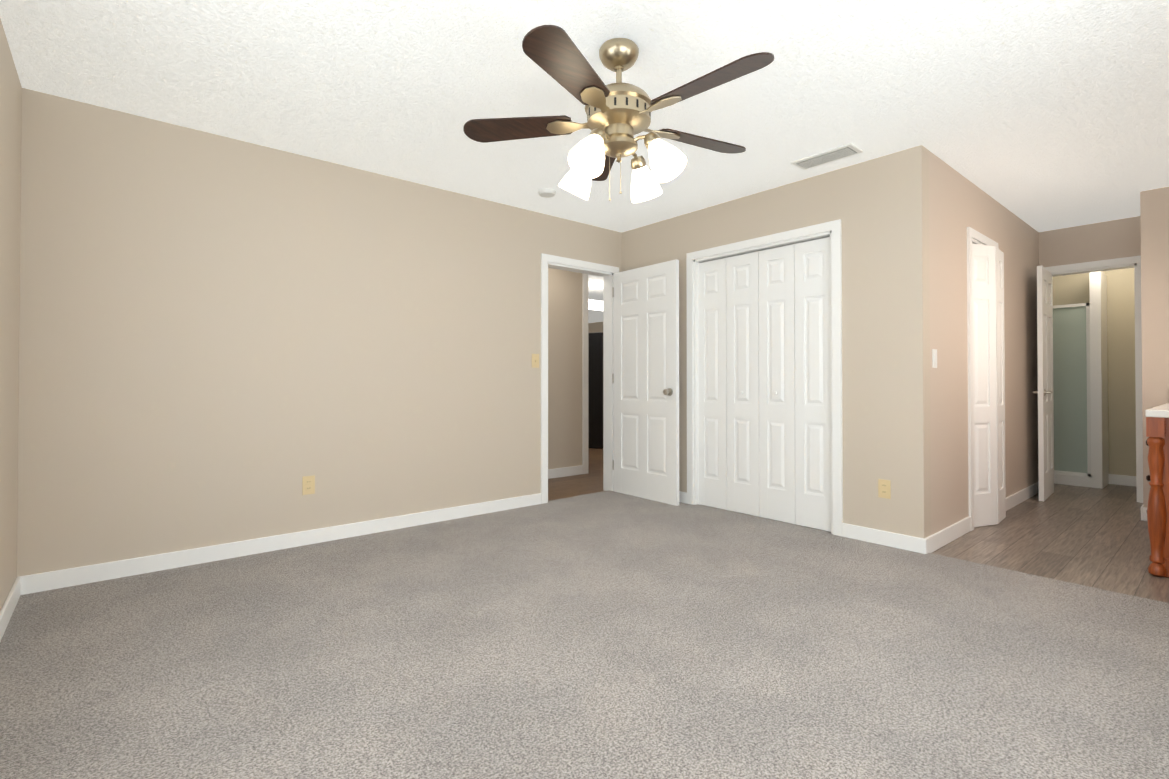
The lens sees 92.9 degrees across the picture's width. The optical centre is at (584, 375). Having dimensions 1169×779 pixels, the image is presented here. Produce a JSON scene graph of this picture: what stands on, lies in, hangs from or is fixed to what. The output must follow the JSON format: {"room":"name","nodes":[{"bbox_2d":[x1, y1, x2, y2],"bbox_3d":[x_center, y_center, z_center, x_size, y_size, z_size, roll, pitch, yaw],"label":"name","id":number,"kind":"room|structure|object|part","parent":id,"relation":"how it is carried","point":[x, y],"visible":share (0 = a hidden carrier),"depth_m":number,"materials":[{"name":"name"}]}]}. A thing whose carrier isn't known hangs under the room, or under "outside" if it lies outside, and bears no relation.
{"room":"bedroom","nodes":[
{"label":"bedroom","id":0,"kind":"room"},
{"bbox_2d":[0,18,21,610],"bbox_3d":[-4.069,-0.150,4.171,0.120,2.440,12.440,0,-1,-40],"label":"wall","id":1,"kind":"structure","parent":0,"point":[10,145],"depth_m":2.39,"materials":[{"name":"beige paint"}]},
{"bbox_2d":[0,577,20,641],"bbox_3d":[-1.383,0.989,1.101,0.014,0.100,4.032,0,-1,-40],"label":"baseboard","id":2,"kind":"structure","parent":1,"relation":"attached to","point":[9,606],"depth_m":2.38,"materials":[{"name":"white wood"}]},
{"bbox_2d":[17,88,621,576],"bbox_3d":[0.769,-0.134,5.682,9.210,2.440,0.120,0,-1,-40],"label":"wall","id":3,"kind":"structure","parent":0,"point":[225,340],"depth_m":3.27,"materials":[{"name":"beige paint"}]},
{"bbox_2d":[18,493,540,594],"bbox_3d":[-1.530,1.015,3.630,3.065,0.100,0.014,0,-1,-40],"label":"baseboard","id":4,"kind":"structure","parent":3,"relation":"attached to","point":[50,580],"depth_m":3.24,"materials":[{"name":"white wood"}]},
{"bbox_2d":[302,475,314,494],"bbox_3d":[-1.724,0.683,3.472,0.072,0.115,0.008,0,-1,-40],"label":"outlet","id":5,"kind":"object","parent":3,"relation":"attached to","point":[308,484],"visible":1,"depth_m":3.47,"materials":[{"name":"beige plastic"}]},
{"bbox_2d":[532,354,538,367],"bbox_3d":[-0.403,-0.125,4.597,0.072,0.115,0.016,0,-1,-40],"label":"light switch","id":6,"kind":"object","parent":3,"relation":"attached to","point":[535,360],"visible":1,"depth_m":4.60,"materials":[{"name":"beige plastic"}]},
{"bbox_2d":[541,253,618,503],"bbox_3d":[-0.059,0.029,4.967,0.895,2.100,0.136,0,-1,-40],"label":"door frame","id":7,"kind":"structure","parent":3,"relation":"attached to","point":[608,459],"depth_m":5.11,"materials":[{"name":"white wood"}]},
{"bbox_2d":[613,259,678,505],"bbox_3d":[0.524,0.055,4.860,0.035,2.020,0.770,0,-1,-39],"label":"entry door","id":8,"kind":"structure","parent":3,"relation":"in","point":[646,371],"depth_m":4.81,"materials":[{"name":"white wood"}]},
{"bbox_2d":[663,388,679,395],"bbox_3d":[0.722,0.133,4.614,0.161,0.064,0.064,0,-1,-39],"label":"door knob","id":9,"kind":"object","parent":8,"relation":"attached to","point":[668,391],"depth_m":4.58,"materials":[{"name":"silver metal"}]},
{"bbox_2d":[548,268,581,468],"bbox_3d":[-1.690,-0.143,4.853,4.390,2.440,0.120,0,-1,-40],"label":"wall","id":10,"kind":"structure","parent":0,"point":[564,368],"depth_m":6.03,"materials":[{"name":"beige paint"}]},
{"bbox_2d":[548,465,582,478],"bbox_3d":[-1.669,1.027,4.771,4.330,0.100,0.014,0,-1,-40],"label":"baseboard","id":11,"kind":"structure","parent":10,"relation":"attached to","point":[564,471],"depth_m":6.00,"materials":[{"name":"white wood"}]},
{"bbox_2d":[582,273,587,473],"bbox_3d":[-0.028,-0.029,6.253,0.076,2.240,0.136,0,-1,-40],"label":"trim","id":12,"kind":"structure","parent":10,"relation":"attached to","point":[585,372],"depth_m":6.20,"materials":[{"name":"white wood"}]},
{"bbox_2d":[0,490,1168,778],"bbox_3d":[0.121,1.075,2.207,4.340,0.072,4.400,0,-1,-40],"label":"floor carpet","id":13,"kind":"object","parent":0,"point":[608,634],"visible":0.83,"depth_m":2.01,"materials":[{"name":"grey carpet"}]},
{"bbox_2d":[0,0,1168,322],"bbox_3d":[-0.569,-1.391,7.038,9.510,0.100,12.620,0,-1,-40],"label":"ceiling","id":14,"kind":"structure","parent":0,"point":[1044,114],"depth_m":2.64,"materials":[{"name":"white paint"}]},
{"bbox_2d":[538,188,555,197],"bbox_3d":[-0.278,-1.353,4.123,0.130,0.034,0.130,0,-1,-40],"label":"smoke detector","id":15,"kind":"object","parent":14,"relation":"attached to","point":[547,193],"visible":1,"depth_m":4.08,"materials":[{"name":"white plastic"}]},
{"bbox_2d":[588,299,602,310],"bbox_3d":[0.192,-1.159,8.155,0.700,0.340,0.300,0,-1,-40],"label":"pendant light","id":16,"kind":"object","parent":14,"relation":"hanging from","point":[595,305],"visible":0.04,"depth_m":7.96,"materials":[{"name":"white glass"}]},
{"bbox_2d":[463,25,773,202],"bbox_3d":[0.186,-1.065,2.333,1.306,0.646,1.280,0,-1,-40],"label":"fan","id":17,"kind":"object","parent":14,"relation":"hanging from","point":[618,112],"visible":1,"depth_m":2.25,"materials":[{"name":"walnut wood"},{"name":"brass"},{"name":"frosted glass"}]},
{"bbox_3d":[0.146,-1.145,2.355,0.290,0.485,0.290,0,-1,-40],"label":"motor","id":18,"kind":"part","parent":17,"relation":"part of","materials":[{"name":"gold metal"}]},
{"bbox_2d":[791,143,862,169],"bbox_3d":[1.514,-1.369,3.480,0.170,0.016,0.380,0,-1,-40],"label":"ceiling vent","id":19,"kind":"object","parent":14,"relation":"in","point":[854,148],"depth_m":3.45,"materials":[{"name":"white metal"}]},
{"bbox_3d":[1.514,-1.364,3.480,0.124,0.003,0.330,0,-1,-40],"label":"air vent grille","id":20,"kind":"part","parent":19,"relation":"part of","materials":[{"name":"white metal"}]},
{"bbox_3d":[1.516,-1.362,3.482,0.117,0.002,0.320,0,-1,-40],"label":"air vent slats","id":21,"kind":"part","parent":19,"relation":"part of","materials":[{"name":"white metal"}]},
{"bbox_2d":[588,322,602,332],"bbox_3d":[1.890,-0.076,11.397,0.100,2.440,7.140,0,-1,-40],"label":"wall","id":22,"kind":"structure","parent":0,"point":[595,327],"depth_m":13.25,"materials":[{"name":"beige paint"}]},
{"bbox_2d":[622,145,930,538],"bbox_3d":[1.228,-0.148,4.314,0.120,2.440,2.560,0,-1,-40],"label":"wall","id":23,"kind":"structure","parent":0,"point":[880,207],"depth_m":3.52,"materials":[{"name":"beige paint"}]},
{"bbox_2d":[679,491,686,502],"bbox_3d":[0.604,1.028,4.934,0.014,0.100,0.790,0,-1,-40],"label":"baseboard","id":24,"kind":"structure","parent":23,"relation":"attached to","point":[682,497],"depth_m":4.66,"materials":[{"name":"white wood"}]},
{"bbox_2d":[686,219,842,535],"bbox_3d":[1.329,0.051,4.194,0.120,2.040,1.170,0,-1,-40],"label":"door frame","id":25,"kind":"structure","parent":23,"relation":"attached to","point":[695,310],"depth_m":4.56,"materials":[{"name":"white wood"}]},
{"bbox_2d":[698,237,830,531],"bbox_3d":[1.312,0.059,4.182,0.060,2.000,1.155,0,-1,-40],"label":"bifold closet door","id":26,"kind":"structure","parent":23,"relation":"in","point":[764,394],"depth_m":4.13,"materials":[{"name":"white wood"}]},
{"bbox_2d":[842,523,926,553],"bbox_3d":[1.855,1.013,3.461,0.014,0.100,0.494,0,-1,-40],"label":"baseboard","id":27,"kind":"structure","parent":23,"relation":"attached to","point":[897,540],"depth_m":3.44,"materials":[{"name":"white wood"}]},
{"bbox_2d":[878,479,890,498],"bbox_3d":[1.866,0.703,3.456,0.008,0.115,0.072,0,-1,-40],"label":"outlet","id":28,"kind":"object","parent":23,"relation":"attached to","point":[884,488],"visible":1,"depth_m":3.45,"materials":[{"name":"beige plastic"}]},
{"bbox_2d":[548,448,1168,602],"bbox_3d":[-0.569,1.129,7.013,9.510,0.060,12.620,0,-1,-40],"label":"floor","id":29,"kind":"structure","parent":0,"point":[1092,537],"depth_m":3.64,"materials":[{"name":"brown wood"}]},
{"bbox_2d":[588,332,602,448],"bbox_3d":[0.123,0.230,9.051,0.842,1.780,0.900,0,-1,30],"label":"fridge","id":30,"kind":"object","parent":29,"relation":"on","point":[595,390],"depth_m":8.51,"materials":[{"name":"black"}]},
{"bbox_2d":[1053,271,1108,488],"bbox_3d":[4.761,0.038,5.889,0.403,2.100,1.110,0,-1,-40],"label":"shower","id":31,"kind":"object","parent":29,"relation":"on","point":[1080,377],"visible":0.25,"depth_m":5.49,"materials":[{"name":"white"}]},
{"bbox_3d":[4.618,0.137,5.820,0.008,1.640,0.970,0,-1,-40],"label":"glass","id":32,"kind":"part","parent":31,"relation":"part of","materials":[{"name":"grey"}]},
{"bbox_3d":[4.607,0.137,5.810,0.066,1.700,1.030,0,-1,-40],"label":"frame","id":33,"kind":"part","parent":31,"relation":"part of","materials":[{"name":"white metal"}]},
{"bbox_2d":[1143,415,1168,577],"bbox_3d":[3.753,0.642,3.300,1.634,0.840,0.744,0,-1,-40],"label":"bathroom vanity","id":34,"kind":"object","parent":29,"relation":"on","point":[1157,428],"depth_m":2.92,"materials":[{"name":"brown wood"}]},
{"bbox_2d":[1145,403,1168,414],"bbox_3d":[3.799,0.202,3.250,1.628,0.038,0.606,0,-1,-40],"label":"countertop","id":35,"kind":"structure","parent":34,"relation":"on","point":[1162,409],"depth_m":2.94,"materials":[{"name":"white stone"}]},
{"bbox_2d":[929,151,1038,534],"bbox_3d":[3.207,-0.147,4.394,3.000,2.440,0.120,0,-1,-40],"label":"wall","id":36,"kind":"structure","parent":0,"point":[948,205],"depth_m":3.79,"materials":[{"name":"beige paint"}]},
{"bbox_2d":[932,349,936,367],"bbox_3d":[2.159,-0.107,3.419,0.072,0.115,0.009,0,-1,-40],"label":"light switch","id":37,"kind":"object","parent":36,"relation":"attached to","point":[934,358],"visible":1,"depth_m":3.41,"materials":[{"name":"white plastic"}]},
{"bbox_2d":[925,516,970,552],"bbox_3d":[2.336,1.014,3.555,0.840,0.100,0.014,0,-1,-40],"label":"baseboard","id":38,"kind":"structure","parent":36,"relation":"attached to","point":[945,536],"depth_m":3.52,"materials":[{"name":"white wood"}]},
{"bbox_2d":[967,227,998,530],"bbox_3d":[2.892,0.020,4.115,0.720,2.100,0.136,0,-1,-40],"label":"door frame","id":39,"kind":"structure","parent":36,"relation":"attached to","point":[974,241],"depth_m":3.84,"materials":[{"name":"white wood"}]},
{"bbox_2d":[972,243,1005,526],"bbox_3d":[2.933,0.065,4.053,0.581,2.000,0.131,0,-1,-40],"label":"bifold door","id":40,"kind":"structure","parent":39,"relation":"attached to","point":[989,387],"depth_m":3.97,"materials":[{"name":"white wood"}]},
{"bbox_2d":[1006,481,1038,510],"bbox_3d":[3.753,1.026,4.759,1.440,0.100,0.014,0,-1,-40],"label":"baseboard","id":41,"kind":"structure","parent":36,"relation":"attached to","point":[1019,497],"depth_m":4.73,"materials":[{"name":"white wood"}]},
{"bbox_2d":[1039,231,1046,266],"bbox_3d":[4.363,-0.139,5.258,0.120,2.440,0.060,0,-1,-40],"label":"wall","id":42,"kind":"structure","parent":0,"point":[1043,249],"depth_m":5.23,"materials":[{"name":"beige paint"}]},
{"bbox_2d":[1037,265,1053,501],"bbox_3d":[4.125,0.064,4.965,0.595,2.020,0.035,1,-1,-43],"label":"bathroom door","id":43,"kind":"structure","parent":42,"relation":"in","point":[1045,382],"depth_m":4.85,"materials":[{"name":"white wood"}]},
{"bbox_2d":[1033,389,1052,395],"bbox_3d":[3.982,0.143,4.829,0.130,0.060,0.123,1,-1,-43],"label":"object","id":44,"kind":"structure","parent":43,"relation":"attached to","point":[1045,392],"depth_m":4.78,"materials":[{"name":"silver metal"}]},
{"bbox_2d":[1047,216,1140,266],"bbox_3d":[4.645,-0.142,4.926,0.120,2.440,0.810,0,-1,-40],"label":"wall","id":45,"kind":"structure","parent":0,"point":[1112,239],"depth_m":4.95,"materials":[{"name":"beige paint"}]},
{"bbox_2d":[1044,255,1142,502],"bbox_3d":[4.571,0.029,5.000,0.136,2.100,0.720,0,-1,-40],"label":"door frame","id":46,"kind":"structure","parent":45,"relation":"attached to","point":[1099,264],"depth_m":4.74,"materials":[{"name":"white wood"}]},
{"bbox_2d":[1052,268,1135,475],"bbox_3d":[5.207,-0.133,5.778,0.120,2.440,2.400,0,-1,-40],"label":"wall","id":47,"kind":"structure","parent":0,"point":[1071,289],"depth_m":5.54,"materials":[{"name":"beige paint"}]},
{"bbox_2d":[1109,474,1135,486],"bbox_3d":[5.072,1.037,5.822,0.014,0.100,1.640,0,-1,-40],"label":"baseboard","id":48,"kind":"structure","parent":47,"relation":"attached to","point":[1125,480],"depth_m":5.50,"materials":[{"name":"white wood"}]},
{"bbox_2d":[1140,187,1168,520],"bbox_3d":[4.414,-0.153,3.874,0.134,2.440,0.764,0,-1,-40],"label":"wall","id":49,"kind":"structure","parent":0,"point":[1154,212],"depth_m":4.07,"materials":[{"name":"beige paint"}]}
]}

